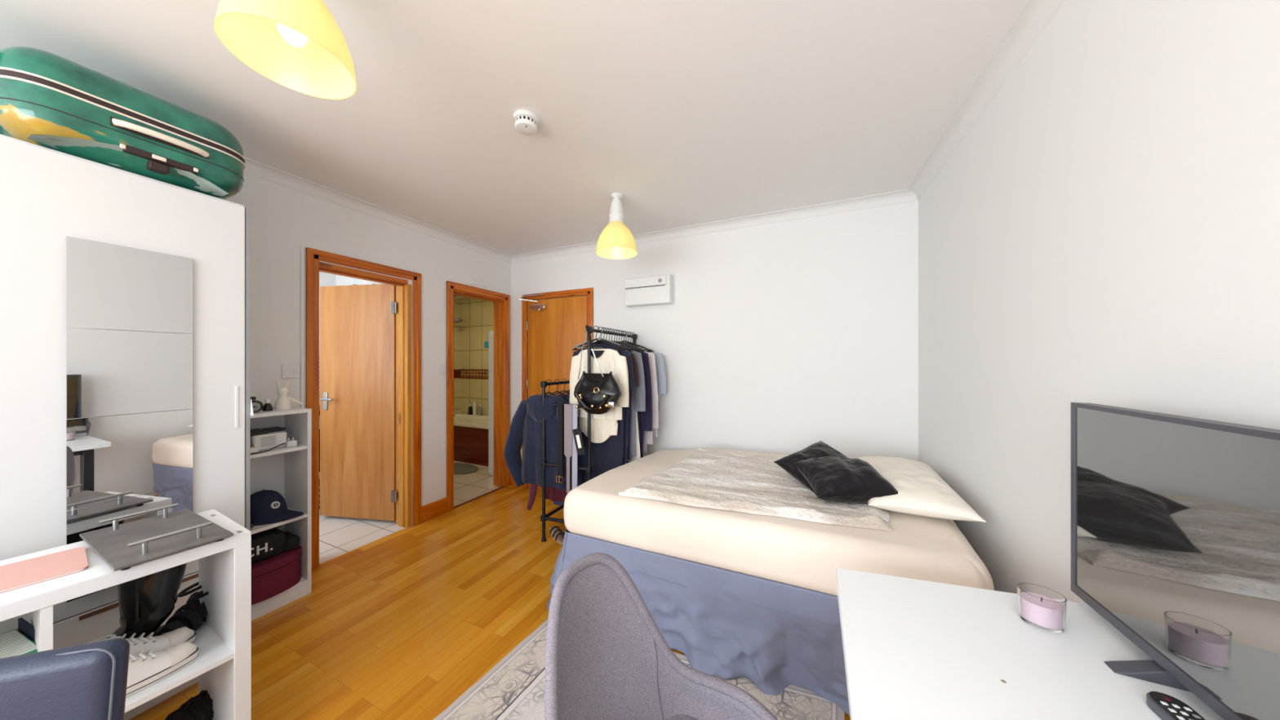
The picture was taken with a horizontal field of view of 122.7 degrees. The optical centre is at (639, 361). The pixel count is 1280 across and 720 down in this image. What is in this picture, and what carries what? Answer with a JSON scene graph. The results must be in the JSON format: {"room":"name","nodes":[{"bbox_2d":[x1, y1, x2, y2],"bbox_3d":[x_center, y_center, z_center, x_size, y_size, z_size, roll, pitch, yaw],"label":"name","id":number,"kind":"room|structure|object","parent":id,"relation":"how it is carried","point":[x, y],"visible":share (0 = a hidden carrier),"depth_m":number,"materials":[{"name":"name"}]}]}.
{"room":"bedroom","nodes":[
{"label":"bedroom","id":0,"kind":"room"},
{"bbox_2d":[319,271,335,404],"bbox_3d":[-3.646,0.099,2.849,0.100,2.474,1.950,0,0,25],"label":"wall","id":1,"kind":"structure","parent":0,"point":[326,279],"depth_m":3.60,"materials":[{"name":"white paint"}]},
{"bbox_2d":[335,274,383,285],"bbox_3d":[-2.840,0.099,3.552,2.080,2.474,0.060,0,0,25],"label":"wall partition","id":2,"kind":"structure","parent":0,"point":[340,280],"depth_m":3.58,"materials":[{"name":"white paint"}]},
{"bbox_2d":[225,173,511,527],"bbox_3d":[-2.534,0.099,1.540,0.150,2.474,5.295,0,0,25],"label":"wall","id":3,"kind":"structure","parent":0,"point":[282,219],"depth_m":2.44,"materials":[{"name":"white paint"}]},
{"bbox_2d":[281,364,300,378],"bbox_3d":[-2.158,0.058,2.166,0.014,0.086,0.085,0,0,25],"label":"switch","id":4,"kind":"object","parent":3,"relation":"attached to","point":[288,371],"visible":1,"depth_m":2.16,"materials":[{"name":"white plastic"}]},
{"bbox_2d":[300,244,304,408],"bbox_3d":[-2.095,0.294,2.185,0.114,2.067,0.076,0,0,25],"label":"cable conduit","id":5,"kind":"object","parent":3,"relation":"attached to","point":[302,247],"visible":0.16,"depth_m":2.21,"materials":[{"name":"white plastic"}]},
{"bbox_2d":[306,247,421,569],"bbox_3d":[-2.361,0.302,2.745,0.878,2.067,0.741,0,0,25],"label":"door","id":6,"kind":"structure","parent":3,"relation":"in","point":[365,399],"depth_m":2.89,"materials":[{"name":"brown wood"}]},
{"bbox_2d":[243,156,511,263],"bbox_3d":[-2.456,-1.106,1.450,0.067,0.064,5.195,0,0,25],"label":"trim","id":7,"kind":"structure","parent":3,"relation":"attached to","point":[254,168],"depth_m":2.47,"materials":[{"name":"white paint"}]},
{"bbox_2d":[437,364,445,374],"bbox_3d":[-1.743,0.069,3.074,0.014,0.085,0.073,0,0,25],"label":"light switch","id":8,"kind":"object","parent":3,"relation":"attached to","point":[441,368],"visible":1,"depth_m":3.07,"materials":[{"name":"white plastic"}]},
{"bbox_2d":[421,473,511,523],"bbox_3d":[-2.478,1.268,1.460,0.018,0.135,5.195,0,0,25],"label":"baseboard","id":9,"kind":"structure","parent":3,"relation":"attached to","point":[431,510],"depth_m":3.00,"materials":[{"name":"brown wood"}]},
{"bbox_2d":[446,280,510,511],"bbox_3d":[-1.635,0.306,3.486,0.173,2.060,0.741,0,0,25],"label":"door frame","id":10,"kind":"structure","parent":3,"relation":"in","point":[501,301],"depth_m":3.73,"materials":[{"name":"brown wood"}]},
{"bbox_2d":[453,294,460,413],"bbox_3d":[-3.339,0.099,4.842,0.100,2.474,1.870,0,0,25],"label":"wall","id":11,"kind":"structure","parent":0,"point":[456,301],"depth_m":5.62,"materials":[{"name":"tile"}]},
{"bbox_2d":[460,297,493,415],"bbox_3d":[-1.965,0.099,5.286,2.230,2.474,0.080,0,0,25],"label":"wall","id":12,"kind":"structure","parent":0,"point":[477,315],"depth_m":5.53,"materials":[{"name":"tile"}]},
{"bbox_2d":[460,368,488,378],"bbox_3d":[-1.984,0.189,5.244,2.030,0.144,0.012,0,0,25],"label":"trim","id":13,"kind":"structure","parent":12,"relation":"attached to","point":[464,373],"depth_m":5.54,"materials":[{"name":"tile"}]},
{"bbox_2d":[128,460,850,719],"bbox_3d":[-1.582,1.366,1.630,5.868,0.060,6.250,0,0,25],"label":"floor","id":14,"kind":"structure","parent":0,"point":[400,624],"depth_m":1.85,"materials":[{"name":"brown wood"}]},
{"bbox_2d":[0,638,129,719],"bbox_3d":[-1.094,0.917,0.347,0.457,0.839,0.518,0,0,-15],"label":"dining chair","id":15,"kind":"object","parent":14,"relation":"on","point":[86,681],"visible":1,"depth_m":0.60,"materials":[{"name":"blue leather"}]},
{"bbox_2d":[0,509,251,719],"bbox_3d":[-1.810,0.951,0.608,0.385,0.771,1.470,0,0,28],"label":"shelving unit","id":16,"kind":"object","parent":14,"relation":"on","point":[222,666],"visible":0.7,"depth_m":1.14,"materials":[{"name":"white laminate"}]},
{"bbox_2d":[0,617,37,658],"bbox_3d":[-1.660,0.829,0.846,0.200,0.235,0.201,0,0,20],"label":"magazine file","id":17,"kind":"object","parent":16,"relation":"on","point":[21,641],"visible":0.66,"depth_m":0.92,"materials":[{"name":"teal"}]},
{"bbox_2d":[0,546,88,593],"bbox_3d":[-1.671,0.562,0.879,0.210,0.008,0.300,0,0,31],"label":"notebook","id":18,"kind":"object","parent":16,"relation":"on","point":[21,574],"visible":1,"depth_m":0.94,"materials":[{"name":"pink paper"}]},
{"bbox_2d":[88,626,195,653],"bbox_3d":[-1.564,0.878,1.060,0.092,0.135,0.278,0,0,21],"label":"sneaker","id":19,"kind":"object","parent":16,"relation":"on","point":[183,634],"visible":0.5,"depth_m":1.10,"materials":[{"name":"white leather"}]},
{"bbox_2d":[102,563,186,639],"bbox_3d":[-1.640,0.778,1.112,0.128,0.335,0.262,0,0,28],"label":"boot","id":20,"kind":"object","parent":16,"relation":"on","point":[145,602],"visible":0.5,"depth_m":1.12,"materials":[{"name":"black leather"}]},
{"bbox_2d":[79,502,233,571],"bbox_3d":[-1.540,0.536,1.115,0.436,0.060,0.214,0,0,26],"label":"serving tray","id":21,"kind":"object","parent":16,"relation":"on","point":[123,546],"visible":1,"depth_m":1.09,"materials":[{"name":"wood"}]},
{"bbox_2d":[125,640,198,697],"bbox_3d":[-1.482,0.878,1.001,0.092,0.135,0.278,0,0,24],"label":"sneaker","id":22,"kind":"object","parent":16,"relation":"on","point":[146,669],"visible":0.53,"depth_m":1.03,"materials":[{"name":"white leather"}]},
{"bbox_2d":[164,582,201,626],"bbox_3d":[-1.627,0.884,1.257,0.082,0.123,0.190,0,0,-34],"label":"shoe","id":23,"kind":"object","parent":16,"relation":"on","point":[194,605],"visible":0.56,"depth_m":1.26,"materials":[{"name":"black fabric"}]},
{"bbox_2d":[157,590,208,635],"bbox_3d":[-1.574,0.884,1.218,0.082,0.123,0.190,0,0,-12],"label":"shoe","id":24,"kind":"object","parent":16,"relation":"on","point":[197,617],"visible":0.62,"depth_m":1.22,"materials":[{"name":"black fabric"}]},
{"bbox_2d":[164,689,213,719],"bbox_3d":[-1.559,1.241,1.199,0.119,0.114,0.244,0,0,-2],"label":"slipper","id":25,"kind":"object","parent":16,"relation":"on","point":[199,707],"visible":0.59,"depth_m":1.22,"materials":[{"name":"black fabric"}]},
{"bbox_2d":[0,133,253,719],"bbox_3d":[-2.296,0.319,0.979,0.642,2.035,1.502,0,0,22],"label":"wardrobe","id":26,"kind":"object","parent":14,"relation":"on","point":[47,196],"visible":0.52,"depth_m":1.17,"materials":[{"name":"white laminate"}]},
{"bbox_2d":[0,46,245,199],"bbox_3d":[-2.017,-0.868,1.357,0.492,0.326,0.599,0,0,23],"label":"suitcase","id":27,"kind":"object","parent":26,"relation":"on","point":[48,100],"visible":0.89,"depth_m":1.23,"materials":[{"name":"green plastic"}]},
{"bbox_2d":[66,484,192,602],"bbox_3d":[-1.841,0.640,1.278,0.004,0.300,0.270,0,0,19],"label":"mirror","id":28,"kind":"structure","parent":26,"relation":"attached to","point":[86,519],"depth_m":1.25,"materials":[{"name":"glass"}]},
{"bbox_2d":[66,408,192,511],"bbox_3d":[-1.841,0.339,1.278,0.004,0.300,0.270,0,0,19],"label":"mirror","id":29,"kind":"structure","parent":26,"relation":"attached to","point":[111,458],"depth_m":1.26,"materials":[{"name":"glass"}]},
{"bbox_2d":[66,328,192,418],"bbox_3d":[-1.841,0.037,1.278,0.004,0.300,0.270,0,0,19],"label":"mirror","id":30,"kind":"structure","parent":26,"relation":"attached to","point":[109,372],"depth_m":1.26,"materials":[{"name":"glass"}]},
{"bbox_2d":[66,235,192,333],"bbox_3d":[-1.841,-0.264,1.278,0.004,0.300,0.270,0,0,19],"label":"mirror","id":31,"kind":"structure","parent":26,"relation":"attached to","point":[109,286],"depth_m":1.26,"materials":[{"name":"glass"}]},
{"bbox_2d":[249,406,311,620],"bbox_3d":[-2.067,0.803,1.917,0.346,1.066,0.387,0,0,25],"label":"bookcase","id":32,"kind":"object","parent":14,"relation":"on","point":[286,471],"depth_m":2.02,"materials":[{"name":"white laminate"}]},
{"bbox_2d":[249,444,258,454],"bbox_3d":[-2.035,0.456,1.832,0.044,0.050,0.044,0,0,25],"label":"plug adapter","id":33,"kind":"object","parent":32,"relation":"on","point":[253,449],"visible":0.48,"depth_m":1.83,"materials":[{"name":"white plastic"}]},
{"bbox_2d":[249,396,263,413],"bbox_3d":[-2.070,0.228,1.865,0.064,0.084,0.090,0,0,25],"label":"round speaker","id":34,"kind":"object","parent":32,"relation":"on","point":[257,406],"visible":0.46,"depth_m":1.86},
{"bbox_2d":[262,398,272,411],"bbox_3d":[-2.061,0.237,1.937,0.042,0.066,0.041,0,0,25],"label":"perfume bottle","id":35,"kind":"object","parent":32,"relation":"on","point":[268,406],"visible":0.99,"depth_m":1.93,"materials":[{"name":"black glass"}]},
{"bbox_2d":[249,431,287,451],"bbox_3d":[-2.079,0.437,1.945,0.122,0.088,0.140,0,0,25],"label":"router","id":36,"kind":"object","parent":32,"relation":"on","point":[264,442],"visible":0.74,"depth_m":1.91,"materials":[{"name":"white plastic"}]},
{"bbox_2d":[249,428,269,435],"bbox_3d":[-2.115,0.383,1.910,0.125,0.020,0.095,0,0,25],"label":"media box","id":37,"kind":"object","parent":36,"relation":"on","point":[254,431],"visible":0.51,"depth_m":1.90,"materials":[{"name":"black plastic"}]},
{"bbox_2d":[262,426,285,431],"bbox_3d":[-2.097,0.385,2.003,0.100,0.016,0.070,0,0,25],"label":"box","id":38,"kind":"object","parent":36,"relation":"on","point":[277,428],"visible":0.77,"depth_m":1.99,"materials":[{"name":"black plastic"}]},
{"bbox_2d":[251,545,302,604],"bbox_3d":[-2.083,1.159,1.922,0.289,0.181,0.299,0,0,25],"label":"box","id":39,"kind":"object","parent":32,"relation":"on","point":[272,576],"visible":0.48,"depth_m":1.88,"materials":[{"name":"red cardboard"}]},
{"bbox_2d":[251,528,300,564],"bbox_3d":[-2.093,1.001,1.929,0.209,0.134,0.278,0,0,25],"label":"bag","id":40,"kind":"object","parent":39,"relation":"on","point":[266,544],"visible":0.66,"depth_m":1.90,"materials":[{"name":"black fabric"}]},
{"bbox_2d":[273,380,303,409],"bbox_3d":[-2.040,0.187,2.028,0.076,0.166,0.114,0,0,25],"label":"figurine","id":41,"kind":"object","parent":32,"relation":"on","point":[282,402],"visible":1,"depth_m":2.00,"materials":[{"name":"white ceramic"}]},
{"bbox_2d":[284,437,297,447],"bbox_3d":[-1.989,0.456,1.992,0.044,0.050,0.044,0,0,25],"label":"plug adapter","id":42,"kind":"object","parent":32,"relation":"on","point":[289,443],"visible":0.98,"depth_m":1.98,"materials":[{"name":"white plastic"}]},
{"bbox_2d":[453,462,478,474],"bbox_3d":[-2.309,1.327,4.376,0.682,0.016,0.384,0,0,25],"label":"bath mat","id":43,"kind":"object","parent":14,"relation":"on","point":[459,468],"visible":0.56,"depth_m":4.32,"materials":[{"name":"grey"}]},
{"bbox_2d":[453,407,488,466],"bbox_3d":[-2.256,1.008,4.981,1.745,0.656,0.685,0,0,25],"label":"bathtub","id":44,"kind":"object","parent":14,"relation":"on","point":[470,431],"visible":0.41,"depth_m":4.63,"materials":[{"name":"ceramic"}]},
{"bbox_2d":[453,413,488,429],"bbox_3d":[-2.256,1.011,4.981,1.745,0.370,0.685,0,0,25],"label":"tub","id":45,"kind":"object","parent":44,"relation":"in","point":[461,420],"depth_m":5.05,"materials":[{"name":"beige ceramic"}]},
{"bbox_2d":[488,330,493,475],"bbox_3d":[-1.594,0.486,4.137,0.340,1.700,0.200,0,0,25],"label":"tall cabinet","id":46,"kind":"object","parent":14,"relation":"on","point":[491,335],"visible":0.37,"depth_m":4.09,"materials":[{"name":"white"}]},
{"bbox_2d":[549,525,564,545],"bbox_3d":[-0.620,1.298,2.636,0.082,0.075,0.220,0,0,-33],"label":"sandal","id":47,"kind":"object","parent":14,"relation":"on","point":[555,531],"visible":0.94,"depth_m":2.63,"materials":[{"name":"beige fabric"}]},
{"bbox_2d":[540,326,636,542],"bbox_3d":[-0.384,0.541,2.892,0.421,1.589,0.819,0,0,25],"label":"rack","id":48,"kind":"object","parent":14,"relation":"on","point":[544,464],"visible":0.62,"depth_m":2.60,"materials":[{"name":"black metal"}]},
{"bbox_2d":[545,379,568,404],"bbox_3d":[-0.695,0.223,2.671,0.365,0.180,0.012,0,0,25],"label":"clothes hanger","id":49,"kind":"object","parent":48,"relation":"hanging from","point":[548,392],"visible":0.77,"depth_m":2.66,"materials":[{"name":"black plastic"}]},
{"bbox_2d":[503,394,572,489],"bbox_3d":[-0.783,0.617,2.700,0.644,0.732,0.160,0,0,25],"label":"jacket","id":50,"kind":"object","parent":49,"relation":"hanging from","point":[525,430],"visible":0.8,"depth_m":2.67,"materials":[{"name":"blue fabric"}]},
{"bbox_2d":[526,484,537,510],"bbox_3d":[-0.826,1.015,2.709,0.102,0.252,0.049,0,0,-5],"label":"scarf","id":51,"kind":"object","parent":50,"relation":"hanging from","point":[533,487],"visible":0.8,"depth_m":2.69,"materials":[{"name":"red fabric"}]},
{"bbox_2d":[526,395,555,422],"bbox_3d":[-0.752,0.351,2.629,0.260,0.200,0.053,0,0,25],"label":"hood","id":52,"kind":"object","parent":50,"relation":"attached to","point":[535,411],"depth_m":2.61,"materials":[{"name":"blue fabric"}]},
{"bbox_2d":[545,395,571,503],"bbox_3d":[-0.616,0.704,2.843,0.406,0.865,0.071,0,0,25],"label":"coat","id":53,"kind":"object","parent":48,"relation":"on","point":[555,495],"visible":0.06,"depth_m":2.84,"materials":[{"name":"red fabric"}]},
{"bbox_2d":[549,378,569,398],"bbox_3d":[-0.653,0.223,2.761,0.345,0.180,0.012,0,0,25],"label":"clothes hanger","id":54,"kind":"object","parent":48,"relation":"hanging from","point":[556,379],"visible":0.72,"depth_m":2.75,"materials":[{"name":"black plastic"}]},
{"bbox_2d":[558,395,587,489],"bbox_3d":[-0.652,0.624,2.763,0.625,0.705,0.072,0,0,25],"label":"jacket","id":55,"kind":"object","parent":54,"relation":"hanging from","point":[582,460],"visible":0.07,"depth_m":2.65,"materials":[{"name":"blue fabric"}]},
{"bbox_2d":[555,402,563,483],"bbox_3d":[-0.580,0.583,2.522,0.058,0.573,0.016,0,0,25],"label":"belt","id":56,"kind":"object","parent":48,"relation":"hanging from","point":[559,405],"visible":1,"depth_m":2.52,"materials":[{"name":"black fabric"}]},
{"bbox_2d":[564,404,572,493],"bbox_3d":[-0.512,0.619,2.499,0.068,0.635,0.006,0,0,25],"label":"clothing","id":57,"kind":"object","parent":48,"relation":"hanging from","point":[567,407],"visible":0.86,"depth_m":2.50,"materials":[{"name":"grey fabric"}]},
{"bbox_2d":[572,404,577,488],"bbox_3d":[-0.464,0.609,2.486,0.044,0.615,0.006,0,0,25],"label":"clothing","id":58,"kind":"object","parent":48,"relation":"hanging from","point":[574,409],"depth_m":2.48,"materials":[{"name":"grey"}]},
{"bbox_2d":[573,326,620,348],"bbox_3d":[-0.297,-0.180,2.586,0.385,0.165,0.013,0,0,-14],"label":"clothes hanger","id":59,"kind":"object","parent":48,"relation":"hanging from","point":[599,337],"visible":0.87,"depth_m":2.58,"materials":[{"name":"black metal"}]},
{"bbox_2d":[572,324,622,455],"bbox_3d":[-0.294,0.193,2.376,0.364,0.893,0.146,0,0,25],"label":"handbag","id":60,"kind":"object","parent":48,"relation":"hanging from","point":[597,393],"visible":1,"depth_m":2.34,"materials":[{"name":"black leather"}]},
{"bbox_2d":[573,325,621,350],"bbox_3d":[-0.319,-0.172,2.537,0.404,0.180,0.012,0,0,25],"label":"clothes hanger","id":61,"kind":"object","parent":48,"relation":"hanging from","point":[596,339],"visible":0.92,"depth_m":2.53,"materials":[{"name":"black plastic"}]},
{"bbox_2d":[568,348,629,420],"bbox_3d":[-0.301,0.156,2.528,0.494,0.500,0.075,0,0,25],"label":"sweater","id":62,"kind":"object","parent":61,"relation":"hanging from","point":[609,360],"visible":0.5,"depth_m":2.48,"materials":[{"name":"beige fabric"}]},
{"bbox_2d":[579,417,617,443],"bbox_3d":[-0.306,0.404,2.566,0.330,0.375,0.062,0,0,25],"label":"peplum top","id":63,"kind":"object","parent":62,"relation":"hanging from","point":[602,430],"visible":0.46,"depth_m":2.54,"materials":[{"name":"beige fabric"}]},
{"bbox_2d":[579,326,624,350],"bbox_3d":[-0.290,-0.172,2.601,0.404,0.180,0.013,0,0,27],"label":"clothes hanger","id":64,"kind":"object","parent":48,"relation":"hanging from","point":[602,326],"visible":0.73,"depth_m":2.58,"materials":[{"name":"black plastic"}]},
{"bbox_2d":[569,343,634,472],"bbox_3d":[-0.291,0.340,2.598,0.550,0.952,0.058,0,0,25],"label":"blouse","id":65,"kind":"object","parent":64,"relation":"hanging from","point":[606,455],"visible":0.25,"depth_m":2.54,"materials":[{"name":"blue fabric"}]},
{"bbox_2d":[595,327,626,350],"bbox_3d":[-0.273,-0.172,2.637,0.404,0.180,0.013,0,0,29],"label":"clothes hanger","id":66,"kind":"object","parent":48,"relation":"hanging from","point":[625,348],"visible":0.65,"depth_m":2.63,"materials":[{"name":"black plastic"}]},
{"bbox_2d":[582,407,627,483],"bbox_3d":[-0.265,0.455,2.632,0.400,1.162,0.050,0,0,25],"label":"dress","id":67,"kind":"object","parent":66,"relation":"hanging from","point":[593,474],"visible":0.09,"depth_m":2.55,"materials":[{"name":"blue fabric"}]},
{"bbox_2d":[599,327,630,351],"bbox_3d":[-0.257,-0.172,2.674,0.404,0.180,0.012,0,0,26],"label":"clothes hanger","id":68,"kind":"object","parent":48,"relation":"hanging from","point":[628,348],"visible":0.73,"depth_m":2.61,"materials":[{"name":"black plastic"}]},
{"bbox_2d":[626,352,639,444],"bbox_3d":[-0.266,0.250,2.674,0.568,0.732,0.055,0,0,25],"label":"satin top","id":69,"kind":"object","parent":68,"relation":"hanging from","point":[633,356],"visible":0.05,"depth_m":2.56,"materials":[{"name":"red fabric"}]},
{"bbox_2d":[601,328,631,351],"bbox_3d":[-0.240,-0.172,2.710,0.404,0.180,0.012,0,0,28],"label":"clothes hanger","id":70,"kind":"object","parent":48,"relation":"hanging from","point":[608,328],"visible":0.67,"depth_m":2.69,"materials":[{"name":"black plastic"}]},
{"bbox_2d":[624,345,631,459],"bbox_3d":[-0.239,0.300,2.710,0.402,0.872,0.056,0,0,25],"label":"dress","id":71,"kind":"object","parent":70,"relation":"hanging from","point":[630,393],"visible":0.11,"depth_m":2.63,"materials":[{"name":"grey fabric"}]},
{"bbox_2d":[608,328,634,351],"bbox_3d":[-0.223,-0.172,2.747,0.404,0.180,0.012,0,0,29],"label":"clothes hanger","id":72,"kind":"object","parent":48,"relation":"hanging from","point":[633,349],"visible":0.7,"depth_m":2.72,"materials":[{"name":"black plastic"}]},
{"bbox_2d":[629,351,645,456],"bbox_3d":[-0.217,0.295,2.740,0.568,0.842,0.055,0,0,25],"label":"jersey","id":73,"kind":"object","parent":72,"relation":"hanging from","point":[638,396],"visible":0.18,"depth_m":2.63,"materials":[{"name":"grey fabric"}]},
{"bbox_2d":[617,329,642,351],"bbox_3d":[-0.171,-0.172,2.860,0.404,0.180,0.013,0,0,21],"label":"clothes hanger","id":74,"kind":"object","parent":48,"relation":"hanging from","point":[641,350],"visible":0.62,"depth_m":2.84,"materials":[{"name":"black plastic"}]},
{"bbox_2d":[636,347,652,457],"bbox_3d":[-0.164,0.355,2.856,0.577,0.962,0.058,0,0,25],"label":"coat","id":75,"kind":"object","parent":74,"relation":"hanging from","point":[645,417],"visible":0.1,"depth_m":2.73,"materials":[{"name":"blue fabric"}]},
{"bbox_2d":[626,346,639,462],"bbox_3d":[-0.186,0.420,2.823,0.406,1.112,0.051,0,0,25],"label":"trousers","id":76,"kind":"object","parent":75,"relation":"attached to","point":[630,346],"visible":0.06,"depth_m":2.74,"materials":[{"name":"black fabric"}]},
{"bbox_2d":[626,411,640,462],"bbox_3d":[-0.215,0.330,2.792,0.480,0.892,0.051,0,0,25],"label":"dress","id":77,"kind":"object","parent":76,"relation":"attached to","point":[637,445],"visible":0.04,"depth_m":2.70,"materials":[{"name":"white fabric"}]},
{"bbox_2d":[621,330,644,351],"bbox_3d":[-0.138,-0.172,2.933,0.404,0.180,0.012,0,0,27],"label":"clothes hanger","id":78,"kind":"object","parent":48,"relation":"hanging from","point":[623,331],"visible":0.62,"depth_m":2.92,"materials":[{"name":"black plastic"}]},
{"bbox_2d":[639,346,646,452],"bbox_3d":[-0.138,0.300,2.932,0.426,0.872,0.046,0,0,25],"label":"shirt","id":79,"kind":"object","parent":78,"relation":"hanging from","point":[645,432],"visible":0.05,"depth_m":2.85,"materials":[{"name":"grey fabric"}]},
{"bbox_2d":[623,331,648,351],"bbox_3d":[-0.119,-0.172,2.974,0.404,0.180,0.012,0,0,24],"label":"clothes hanger","id":80,"kind":"object","parent":48,"relation":"hanging from","point":[627,331],"visible":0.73,"depth_m":2.94,"materials":[{"name":"black plastic"}]},
{"bbox_2d":[642,348,658,444],"bbox_3d":[-0.113,0.275,2.967,0.577,0.802,0.056,0,0,25],"label":"shirt","id":81,"kind":"object","parent":80,"relation":"hanging from","point":[651,357],"visible":0.12,"depth_m":2.84,"materials":[{"name":"white fabric"}]},
{"label":"clothes hanger","id":82,"kind":"object","parent":48,"relation":"hanging from","visible":0},
{"bbox_2d":[649,348,666,410],"bbox_3d":[-0.057,0.145,3.090,0.613,0.542,0.054,0,0,25],"label":"shirt","id":83,"kind":"object","parent":82,"relation":"hanging from","point":[660,364],"visible":0.22,"depth_m":2.96,"materials":[{"name":"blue fabric"}]},
{"bbox_2d":[433,618,844,719],"bbox_3d":[-0.208,1.330,0.939,1.473,0.010,1.647,0,0,25],"label":"area rug","id":84,"kind":"object","parent":14,"relation":"on","point":[513,689],"visible":0.3,"depth_m":1.39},
{"bbox_2d":[544,552,777,719],"bbox_3d":[0.068,0.906,0.675,0.593,0.841,0.509,0,0,41],"label":"tub chair","id":85,"kind":"object","parent":84,"relation":"on","point":[607,657],"visible":1,"depth_m":0.85,"materials":[{"name":"grey fabric"}]},
{"bbox_2d":[546,448,994,715],"bbox_3d":[0.659,0.999,2.053,1.911,0.667,1.456,0,0,25],"label":"bed","id":86,"kind":"object","parent":84,"relation":"on","point":[753,597],"visible":0.63,"depth_m":1.46,"materials":[{"name":"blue fabric"}]},
{"bbox_2d":[618,448,891,531],"bbox_3d":[0.708,0.655,1.977,1.375,0.059,0.980,0,0,20],"label":"fur throw","id":87,"kind":"object","parent":86,"relation":"on","point":[754,484],"visible":0.7,"depth_m":1.75,"materials":[{"name":"white fur"}]},
{"bbox_2d":[773,440,848,496],"bbox_3d":[0.968,0.559,1.889,0.388,0.201,0.265,0,0,-24],"label":"cushion","id":88,"kind":"object","parent":87,"relation":"on","point":[820,449],"visible":0.49,"depth_m":1.88,"materials":[{"name":"black fabric"}]},
{"bbox_2d":[793,456,897,503],"bbox_3d":[0.969,0.555,1.662,0.365,0.173,0.298,0,0,5],"label":"cushion","id":89,"kind":"object","parent":87,"relation":"on","point":[832,478],"visible":0.98,"depth_m":1.56,"materials":[{"name":"black fabric"}]},
{"bbox_2d":[853,456,986,522],"bbox_3d":[1.334,0.604,1.775,0.378,0.162,0.824,-1,-1,28],"label":"pillow","id":90,"kind":"object","parent":86,"relation":"on","point":[922,491],"visible":0.87,"depth_m":1.50,"materials":[{"name":"white fabric"}]},
{"bbox_2d":[835,568,1224,719],"bbox_3d":[0.608,0.961,0.412,0.648,0.750,1.215,0,0,25],"label":"desk","id":91,"kind":"object","parent":14,"relation":"on","point":[913,649],"visible":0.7,"depth_m":0.69,"materials":[{"name":"white laminate"}]},
{"bbox_2d":[1017,582,1066,632],"bbox_3d":[0.900,0.551,0.785,0.075,0.069,0.064,0,0,25],"label":"candle jar","id":92,"kind":"object","parent":91,"relation":"on","point":[1043,608],"visible":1,"depth_m":0.77,"materials":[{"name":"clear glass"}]},
{"bbox_2d":[1071,402,1279,719],"bbox_3d":[0.915,0.517,0.507,0.165,0.838,0.824,0,0,25],"label":"television","id":93,"kind":"object","parent":91,"relation":"on","point":[1175,519],"visible":0.98,"depth_m":0.60,"materials":[{"name":"black plastic"}]},
{"bbox_2d":[1146,691,1205,719],"bbox_3d":[0.855,0.574,0.513,0.048,0.022,0.190,0,0,22],"label":"remote control","id":94,"kind":"object","parent":91,"relation":"on","point":[1166,707],"visible":1,"depth_m":0.57,"materials":[{"name":"grey plastic"}]},
{"bbox_2d":[0,0,1026,255],"bbox_3d":[-0.878,-1.178,0.728,3.838,0.080,5.395,0,0,25],"label":"ceiling","id":95,"kind":"structure","parent":0,"point":[692,112],"depth_m":1.51,"materials":[{"name":"white paint"}]},
{"bbox_2d":[213,0,356,99],"bbox_3d":[-0.915,-0.977,0.922,0.264,0.375,0.264,0,0,25],"label":"pendant lamp","id":96,"kind":"object","parent":95,"relation":"hanging from","point":[299,46],"visible":1,"depth_m":0.93,"materials":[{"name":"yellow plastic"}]},
{"bbox_2d":[513,110,538,135],"bbox_3d":[-0.533,-1.109,1.637,0.112,0.057,0.112,0,0,25],"label":"smoke detector","id":97,"kind":"object","parent":95,"relation":"attached to","point":[526,122],"visible":1,"depth_m":1.61,"materials":[{"name":"white plastic"}]},
{"bbox_2d":[515,115,537,125],"bbox_3d":[-0.533,-1.111,1.637,0.098,0.018,0.098,0,0,25],"label":"vent","id":98,"kind":"object","parent":97,"relation":"attached to","point":[520,120],"depth_m":1.60,"materials":[{"name":"plastic"}]},
{"bbox_2d":[595,192,637,259],"bbox_3d":[-0.160,-0.940,2.390,0.286,0.396,0.286,0,0,25],"label":"pendant lamp","id":99,"kind":"object","parent":95,"relation":"hanging from","point":[615,241],"visible":1,"depth_m":2.34,"materials":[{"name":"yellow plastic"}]},
{"bbox_2d":[511,200,918,489],"bbox_3d":[0.291,0.099,3.105,3.688,2.474,0.100,0,0,25],"label":"wall","id":100,"kind":"structure","parent":0,"point":[786,337],"depth_m":2.70,"materials":[{"name":"white paint"}]},
{"bbox_2d":[519,287,593,489],"bbox_3d":[-0.887,0.309,3.497,0.886,2.054,0.167,0,0,25],"label":"door","id":101,"kind":"structure","parent":100,"relation":"in","point":[553,322],"depth_m":3.58,"materials":[{"name":"brown wood"}]},
{"bbox_2d":[624,274,673,306],"bbox_3d":[0.075,-0.625,3.089,0.428,0.242,0.108,0,0,25],"label":"fuse box","id":102,"kind":"object","parent":100,"relation":"attached to","point":[658,290],"visible":1,"depth_m":3.04,"materials":[{"name":"white plastic"}]},
{"bbox_2d":[511,189,917,263],"bbox_3d":[0.211,-1.106,3.050,3.588,0.064,0.067,0,0,25],"label":"trim","id":103,"kind":"structure","parent":100,"relation":"attached to","point":[904,196],"depth_m":2.75,"materials":[{"name":"white paint"}]},
{"bbox_2d":[918,0,1279,603],"bbox_3d":[0.822,0.099,-0.049,0.100,2.474,5.195,0,0,25],"label":"wall","id":104,"kind":"structure","parent":0,"point":[1106,230],"depth_m":0.94,"materials":[{"name":"white paint"}]},
{"bbox_2d":[908,0,1065,200],"bbox_3d":[0.746,-1.106,-0.014,0.067,0.064,5.195,0,0,25],"label":"trim","id":105,"kind":"structure","parent":104,"relation":"attached to","point":[1035,15],"depth_m":1.38,"materials":[{"name":"white paint"}]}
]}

